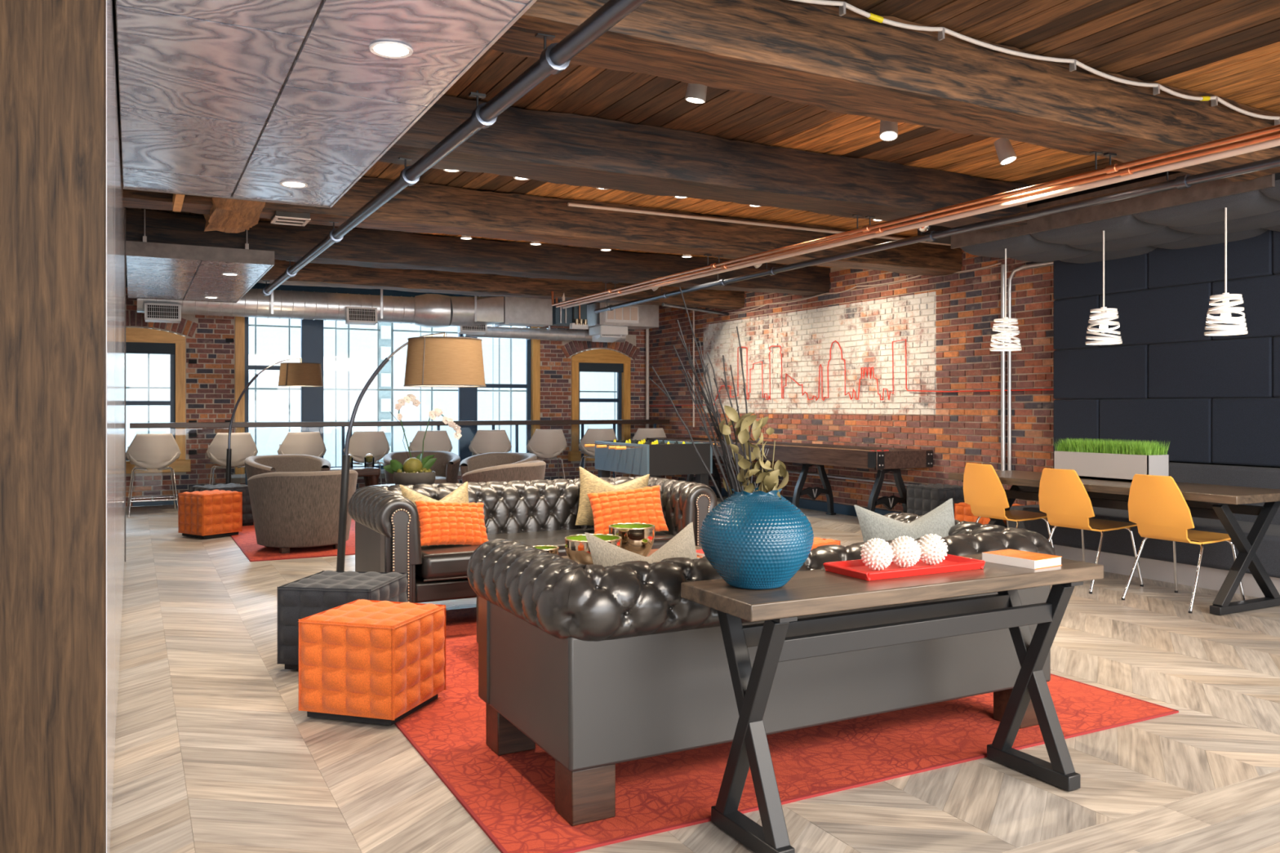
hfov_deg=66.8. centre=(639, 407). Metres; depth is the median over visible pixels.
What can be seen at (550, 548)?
bowl
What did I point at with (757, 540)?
vase
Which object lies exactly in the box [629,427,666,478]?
bar stool
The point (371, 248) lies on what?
beam
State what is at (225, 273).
ceiling panel
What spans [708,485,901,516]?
baseboard
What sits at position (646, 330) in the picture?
conduit
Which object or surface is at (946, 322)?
wall
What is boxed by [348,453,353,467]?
glass jar
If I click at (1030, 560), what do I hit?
paperback book
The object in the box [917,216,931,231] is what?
spotlight
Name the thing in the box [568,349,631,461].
window
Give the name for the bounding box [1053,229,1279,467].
wall
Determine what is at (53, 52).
column
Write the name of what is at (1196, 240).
pillow
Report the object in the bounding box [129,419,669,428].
countertop
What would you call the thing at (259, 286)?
beam
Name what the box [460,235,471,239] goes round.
recessed light
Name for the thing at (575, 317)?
control box
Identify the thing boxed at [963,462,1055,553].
chair
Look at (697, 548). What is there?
coffee table
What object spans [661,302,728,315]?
pipe
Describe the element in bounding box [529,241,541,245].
recessed light
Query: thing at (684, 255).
recessed light
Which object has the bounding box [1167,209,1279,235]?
pillow
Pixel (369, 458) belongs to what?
glass jar
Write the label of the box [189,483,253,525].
pouf
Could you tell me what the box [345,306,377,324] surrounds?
grille
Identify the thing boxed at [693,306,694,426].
conduit
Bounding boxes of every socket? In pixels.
[1003,317,1008,326]
[1100,306,1106,316]
[1222,293,1229,304]
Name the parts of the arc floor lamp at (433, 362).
arm, arm, lamp shade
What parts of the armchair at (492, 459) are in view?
arm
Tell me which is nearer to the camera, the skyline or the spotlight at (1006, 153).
the spotlight at (1006, 153)
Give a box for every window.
[125,327,191,473]
[231,316,540,478]
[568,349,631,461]
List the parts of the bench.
seat, backrest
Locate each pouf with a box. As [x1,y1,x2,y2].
[177,489,242,538]
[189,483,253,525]
[276,570,408,670]
[297,599,446,725]
[811,537,839,550]
[906,483,964,515]
[954,502,1022,524]
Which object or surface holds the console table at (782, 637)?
on the floor
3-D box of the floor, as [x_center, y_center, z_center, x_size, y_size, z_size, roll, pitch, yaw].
[0.115,1.355,5.929,9.900,0.110,18.600,0,0,-28]
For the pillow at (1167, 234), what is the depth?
7.54 m
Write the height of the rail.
1.108 m
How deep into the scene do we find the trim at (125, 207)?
8.18 m
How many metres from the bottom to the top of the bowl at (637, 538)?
0.206 m
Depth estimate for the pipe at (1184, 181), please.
6.71 m
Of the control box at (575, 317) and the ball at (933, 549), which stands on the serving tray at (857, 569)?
the ball at (933, 549)
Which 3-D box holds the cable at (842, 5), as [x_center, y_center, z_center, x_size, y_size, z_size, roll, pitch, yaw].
[2.337,-1.685,4.917,4.902,0.100,0.032,0,0,-28]
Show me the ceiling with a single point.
(1228, 49)
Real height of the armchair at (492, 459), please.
0.725 m
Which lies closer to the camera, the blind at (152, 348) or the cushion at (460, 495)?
the cushion at (460, 495)
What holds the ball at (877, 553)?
on the serving tray at (857, 569)
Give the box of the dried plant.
[648,286,788,502]
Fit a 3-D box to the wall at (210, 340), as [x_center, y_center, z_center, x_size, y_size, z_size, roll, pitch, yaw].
[-4.103,-0.219,14.315,10.000,3.043,0.427,0,0,-28]
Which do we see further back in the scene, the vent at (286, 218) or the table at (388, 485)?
the table at (388, 485)
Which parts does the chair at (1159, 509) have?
leg, leg, leg, leg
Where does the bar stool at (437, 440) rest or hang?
on the floor
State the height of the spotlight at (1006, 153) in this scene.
0.224 m
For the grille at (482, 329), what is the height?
0.183 m
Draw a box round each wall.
[125,288,645,506]
[648,250,1055,512]
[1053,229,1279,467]
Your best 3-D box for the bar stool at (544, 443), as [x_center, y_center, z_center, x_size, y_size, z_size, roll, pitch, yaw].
[-1.383,0.806,14.246,0.610,0.991,0.519,0,0,-17]
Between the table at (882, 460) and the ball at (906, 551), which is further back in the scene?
the table at (882, 460)
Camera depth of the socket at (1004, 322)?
7.88 m
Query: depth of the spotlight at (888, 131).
5.45 m
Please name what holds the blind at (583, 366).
attached to the window at (593, 360)
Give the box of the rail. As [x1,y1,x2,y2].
[129,419,669,506]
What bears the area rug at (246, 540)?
on the floor
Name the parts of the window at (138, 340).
meeting rail, sash frame, sill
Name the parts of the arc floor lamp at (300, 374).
arm, arm, lamp shade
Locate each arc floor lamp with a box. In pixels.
[225,357,323,484]
[336,332,485,571]
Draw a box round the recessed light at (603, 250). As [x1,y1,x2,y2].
[600,248,611,251]
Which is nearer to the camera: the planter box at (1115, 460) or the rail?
the planter box at (1115, 460)
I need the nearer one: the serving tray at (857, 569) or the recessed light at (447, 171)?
the serving tray at (857, 569)
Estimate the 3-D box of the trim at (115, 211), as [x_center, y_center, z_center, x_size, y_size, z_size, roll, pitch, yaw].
[-3.253,-0.220,5.110,0.912,3.040,6.388,0,0,-28]
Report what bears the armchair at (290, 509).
on the area rug at (246, 540)
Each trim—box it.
[106,0,124,852]
[124,207,125,561]
[173,193,184,212]
[917,171,1182,244]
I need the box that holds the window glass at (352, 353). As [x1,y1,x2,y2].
[125,316,617,506]
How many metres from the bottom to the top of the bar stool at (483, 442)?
0.991 m
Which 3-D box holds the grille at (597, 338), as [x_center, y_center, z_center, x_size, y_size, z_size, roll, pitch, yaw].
[-0.503,-1.105,14.684,0.360,0.211,0.337,0,0,-28]
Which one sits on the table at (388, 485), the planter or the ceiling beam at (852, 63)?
the planter
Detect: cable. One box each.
[728,262,1001,313]
[791,0,1279,125]
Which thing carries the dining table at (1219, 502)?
on the floor
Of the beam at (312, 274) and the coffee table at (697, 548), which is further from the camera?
the beam at (312, 274)
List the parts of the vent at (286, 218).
frame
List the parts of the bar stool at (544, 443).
leg, leg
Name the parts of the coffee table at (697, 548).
leg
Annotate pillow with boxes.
[960,234,1064,257]
[1008,244,1095,262]
[1030,214,1165,244]
[1060,245,1156,263]
[1067,226,1195,251]
[1132,190,1279,226]
[1151,227,1267,248]
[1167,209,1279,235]
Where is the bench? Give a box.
[1008,462,1279,597]
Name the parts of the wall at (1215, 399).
felt panel, felt panel, felt panel, felt panel, felt panel, felt panel, felt panel, felt panel, felt panel, felt panel, felt panel, felt panel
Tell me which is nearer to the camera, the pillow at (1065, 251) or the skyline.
the pillow at (1065, 251)
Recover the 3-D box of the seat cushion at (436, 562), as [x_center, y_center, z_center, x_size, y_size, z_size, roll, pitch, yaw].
[-0.640,0.919,6.261,1.724,0.155,0.730,0,0,-28]
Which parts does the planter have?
flower stem, flower stem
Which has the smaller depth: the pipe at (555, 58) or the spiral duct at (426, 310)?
the pipe at (555, 58)
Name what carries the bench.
on the floor
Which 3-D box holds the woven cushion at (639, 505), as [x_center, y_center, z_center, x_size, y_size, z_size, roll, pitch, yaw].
[-0.081,0.700,6.468,0.526,0.346,0.205,0,0,-9]
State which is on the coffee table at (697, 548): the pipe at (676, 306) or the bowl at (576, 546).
the bowl at (576, 546)
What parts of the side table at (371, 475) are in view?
leg, leg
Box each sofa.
[347,475,717,603]
[466,512,1055,826]
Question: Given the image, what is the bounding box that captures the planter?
[382,393,462,485]
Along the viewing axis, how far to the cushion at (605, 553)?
3.48 m
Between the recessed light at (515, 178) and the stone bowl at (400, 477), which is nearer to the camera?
the recessed light at (515, 178)
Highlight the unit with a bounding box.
[586,302,658,336]
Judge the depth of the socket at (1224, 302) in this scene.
6.29 m
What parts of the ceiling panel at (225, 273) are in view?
hanger rod, figured panel, figured panel, figured panel, figured panel, panel canopy, downlight, figured panel, figured panel, figured panel, edge trim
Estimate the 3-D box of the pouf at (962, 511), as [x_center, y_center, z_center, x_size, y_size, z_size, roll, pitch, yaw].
[3.184,1.085,8.843,0.462,0.431,0.462,0,0,-31]
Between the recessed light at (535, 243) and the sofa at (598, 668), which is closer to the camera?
the sofa at (598, 668)
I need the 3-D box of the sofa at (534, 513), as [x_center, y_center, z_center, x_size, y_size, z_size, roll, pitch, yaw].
[-0.687,0.895,6.352,2.263,0.791,0.970,0,0,-28]
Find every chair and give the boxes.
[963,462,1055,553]
[1038,467,1143,594]
[1121,474,1244,613]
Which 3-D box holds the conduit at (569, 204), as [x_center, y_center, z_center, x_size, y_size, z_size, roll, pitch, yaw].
[1.385,-1.685,9.067,4.460,0.028,0.043,0,0,-28]
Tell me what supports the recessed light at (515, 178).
in the ceiling
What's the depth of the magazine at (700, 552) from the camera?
5.44 m
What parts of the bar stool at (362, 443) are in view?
leg, leg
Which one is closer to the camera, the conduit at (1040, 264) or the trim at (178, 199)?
the trim at (178, 199)
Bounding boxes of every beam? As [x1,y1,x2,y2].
[119,94,1026,232]
[122,177,963,275]
[125,208,831,296]
[125,259,745,310]
[125,275,597,304]
[203,197,265,233]
[489,0,1279,181]
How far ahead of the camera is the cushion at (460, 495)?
6.11 m
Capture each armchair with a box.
[244,454,330,479]
[247,469,358,553]
[382,450,460,484]
[459,452,537,483]
[462,460,546,483]
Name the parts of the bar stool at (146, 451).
leg, leg, leg, leg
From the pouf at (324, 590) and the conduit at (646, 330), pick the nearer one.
the pouf at (324, 590)
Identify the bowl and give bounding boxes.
[393,471,435,485]
[533,545,559,555]
[564,533,622,564]
[608,522,655,556]
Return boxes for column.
[0,0,106,852]
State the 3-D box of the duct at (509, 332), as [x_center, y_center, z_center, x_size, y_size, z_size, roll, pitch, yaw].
[-1.411,-1.385,14.779,2.600,0.710,0.181,0,0,-28]
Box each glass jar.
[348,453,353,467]
[364,453,374,467]
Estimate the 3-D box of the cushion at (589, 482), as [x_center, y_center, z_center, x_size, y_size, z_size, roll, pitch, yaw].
[-0.183,0.630,6.667,0.540,0.446,0.191,0,0,-9]
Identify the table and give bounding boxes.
[329,466,379,486]
[368,484,439,486]
[476,546,702,642]
[582,439,720,486]
[646,437,933,515]
[680,553,1103,852]
[948,470,1279,615]
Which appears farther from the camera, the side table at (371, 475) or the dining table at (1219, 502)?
the side table at (371, 475)
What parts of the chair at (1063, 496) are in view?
leg, leg, leg, leg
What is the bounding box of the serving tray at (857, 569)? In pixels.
[822,554,985,581]
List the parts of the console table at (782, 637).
leg, leg, plate, rail, rail, leg, leg, plate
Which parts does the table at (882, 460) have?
rail, rail, corner plate, corner plate, corner plate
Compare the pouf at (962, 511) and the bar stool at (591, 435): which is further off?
the bar stool at (591, 435)
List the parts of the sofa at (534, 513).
tufted arm, arm, panel, rail, tufted arm, panel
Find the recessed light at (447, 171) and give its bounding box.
[443,169,459,172]
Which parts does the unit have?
slot panel, slot panel, panel, slot panel, slot panel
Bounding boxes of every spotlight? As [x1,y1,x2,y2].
[684,83,706,103]
[753,263,762,268]
[879,120,897,141]
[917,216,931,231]
[993,137,1017,164]
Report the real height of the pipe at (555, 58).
0.190 m
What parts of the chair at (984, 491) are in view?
leg, leg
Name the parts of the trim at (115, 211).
laminate panel, laminate panel, laminate panel, laminate panel, laminate panel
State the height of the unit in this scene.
0.655 m
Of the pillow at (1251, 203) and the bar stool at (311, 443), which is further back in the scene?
the bar stool at (311, 443)
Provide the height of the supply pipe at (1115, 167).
0.199 m
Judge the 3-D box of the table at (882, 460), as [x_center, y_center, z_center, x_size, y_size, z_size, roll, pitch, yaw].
[1.629,0.877,12.527,0.800,0.845,5.128,0,0,-28]
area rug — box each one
[230,519,355,561]
[394,607,1178,852]
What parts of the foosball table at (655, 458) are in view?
leg, panel, panel, rod, panel, panel, leg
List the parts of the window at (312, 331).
meeting rail, sill, meeting rail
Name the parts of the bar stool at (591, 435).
leg, leg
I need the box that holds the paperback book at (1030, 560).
[982,549,1062,568]
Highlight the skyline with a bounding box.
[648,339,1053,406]
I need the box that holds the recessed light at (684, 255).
[681,253,692,257]
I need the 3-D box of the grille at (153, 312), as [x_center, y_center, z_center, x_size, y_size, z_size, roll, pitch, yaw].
[-5.861,-1.161,11.917,0.400,0.228,0.169,0,0,-28]
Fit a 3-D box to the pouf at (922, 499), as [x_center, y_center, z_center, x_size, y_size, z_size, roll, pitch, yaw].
[3.040,1.044,9.874,0.482,0.511,0.482,0,0,-28]
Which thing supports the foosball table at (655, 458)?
on the floor
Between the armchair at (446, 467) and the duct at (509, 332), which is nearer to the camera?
the armchair at (446, 467)
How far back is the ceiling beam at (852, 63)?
4.39 m
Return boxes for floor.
[109,496,1279,852]
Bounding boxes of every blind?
[125,342,174,354]
[578,362,623,372]
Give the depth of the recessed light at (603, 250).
9.84 m
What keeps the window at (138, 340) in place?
in the wall at (210, 340)
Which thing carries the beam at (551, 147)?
attached to the ceiling
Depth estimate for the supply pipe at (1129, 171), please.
6.06 m
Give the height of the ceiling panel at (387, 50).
0.439 m
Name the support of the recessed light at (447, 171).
in the ceiling
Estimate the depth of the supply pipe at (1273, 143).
6.16 m
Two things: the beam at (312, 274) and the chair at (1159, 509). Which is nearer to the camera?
the chair at (1159, 509)
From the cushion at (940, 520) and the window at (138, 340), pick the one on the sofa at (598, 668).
the cushion at (940, 520)
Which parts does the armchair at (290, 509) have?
leg, seat, leg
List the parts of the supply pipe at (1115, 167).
hanger rod, hanger plate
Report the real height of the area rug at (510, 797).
0.009 m
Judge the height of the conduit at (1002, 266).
2.120 m
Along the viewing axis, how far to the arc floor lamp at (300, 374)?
11.67 m
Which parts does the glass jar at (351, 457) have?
glass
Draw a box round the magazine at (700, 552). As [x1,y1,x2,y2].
[696,549,705,555]
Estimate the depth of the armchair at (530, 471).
9.82 m
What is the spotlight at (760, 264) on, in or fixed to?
attached to the ceiling
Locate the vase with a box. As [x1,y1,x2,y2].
[699,487,813,589]
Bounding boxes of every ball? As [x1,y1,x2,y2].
[860,537,893,570]
[889,535,921,568]
[916,533,947,564]
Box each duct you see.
[137,288,552,327]
[462,296,626,342]
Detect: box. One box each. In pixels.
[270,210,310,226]
[551,299,588,329]
[1053,437,1169,482]
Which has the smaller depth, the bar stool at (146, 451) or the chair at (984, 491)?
the chair at (984, 491)
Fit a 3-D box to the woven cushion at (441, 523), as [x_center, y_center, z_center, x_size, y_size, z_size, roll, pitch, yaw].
[-1.145,0.713,5.933,0.468,0.300,0.192,0,0,-33]
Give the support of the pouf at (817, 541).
on the area rug at (510, 797)
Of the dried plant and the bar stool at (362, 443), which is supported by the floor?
the bar stool at (362, 443)
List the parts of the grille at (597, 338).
frame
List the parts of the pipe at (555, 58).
hanger plate, hanger rod, hanger plate, hanger rod, hanger plate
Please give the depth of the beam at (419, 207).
8.13 m
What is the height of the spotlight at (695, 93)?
0.219 m
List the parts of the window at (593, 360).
sill, meeting rail, sash frame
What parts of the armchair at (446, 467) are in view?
arm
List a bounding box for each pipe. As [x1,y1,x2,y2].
[262,0,648,296]
[551,124,1279,306]
[555,131,1279,307]
[561,137,1279,308]
[594,155,1279,313]
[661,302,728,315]
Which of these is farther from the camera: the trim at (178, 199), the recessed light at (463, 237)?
the recessed light at (463, 237)
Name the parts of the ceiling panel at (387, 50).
figured panel, figured panel, figured panel, figured panel, downlight, figured panel, panel canopy, figured panel, figured panel, edge trim, figured panel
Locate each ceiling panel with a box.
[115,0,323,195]
[115,0,537,208]
[125,208,274,302]
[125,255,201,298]
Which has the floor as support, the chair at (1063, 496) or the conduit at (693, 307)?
the chair at (1063, 496)
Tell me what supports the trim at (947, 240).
attached to the wall at (946, 322)
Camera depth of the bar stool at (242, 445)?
12.08 m
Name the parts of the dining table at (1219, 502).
leg, leg, rail, rail, plate, leg, leg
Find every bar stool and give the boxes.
[125,433,181,516]
[205,432,257,484]
[277,431,326,457]
[343,431,390,490]
[408,430,452,452]
[468,429,511,455]
[526,429,567,479]
[578,428,617,478]
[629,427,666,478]
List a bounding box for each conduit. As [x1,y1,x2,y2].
[567,202,951,245]
[645,328,648,428]
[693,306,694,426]
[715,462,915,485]
[1000,264,1005,471]
[1007,261,1053,471]
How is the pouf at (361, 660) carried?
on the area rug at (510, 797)
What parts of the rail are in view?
post, post, post, post, post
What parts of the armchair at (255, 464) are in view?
arm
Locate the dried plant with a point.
(769, 481)
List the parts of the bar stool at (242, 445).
leg, leg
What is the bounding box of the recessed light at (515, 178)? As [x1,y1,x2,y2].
[513,177,529,180]
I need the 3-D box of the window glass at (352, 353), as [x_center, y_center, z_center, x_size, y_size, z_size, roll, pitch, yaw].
[-5.866,-0.700,22.002,30.000,14.000,0.570,0,0,-28]
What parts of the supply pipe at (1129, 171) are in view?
hanger plate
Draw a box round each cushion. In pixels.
[400,481,469,522]
[414,500,488,546]
[415,528,675,579]
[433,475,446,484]
[575,466,649,525]
[584,522,697,567]
[586,485,668,534]
[853,497,955,542]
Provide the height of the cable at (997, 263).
0.112 m
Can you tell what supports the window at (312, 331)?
in the wall at (210, 340)
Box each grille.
[144,302,181,323]
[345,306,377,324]
[457,324,487,334]
[591,333,622,342]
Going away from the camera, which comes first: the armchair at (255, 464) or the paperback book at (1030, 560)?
the paperback book at (1030, 560)
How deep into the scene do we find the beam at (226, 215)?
7.06 m
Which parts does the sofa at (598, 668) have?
arm, leg, tufted arm, leg, tufted arm, leg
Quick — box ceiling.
[125,0,1279,267]

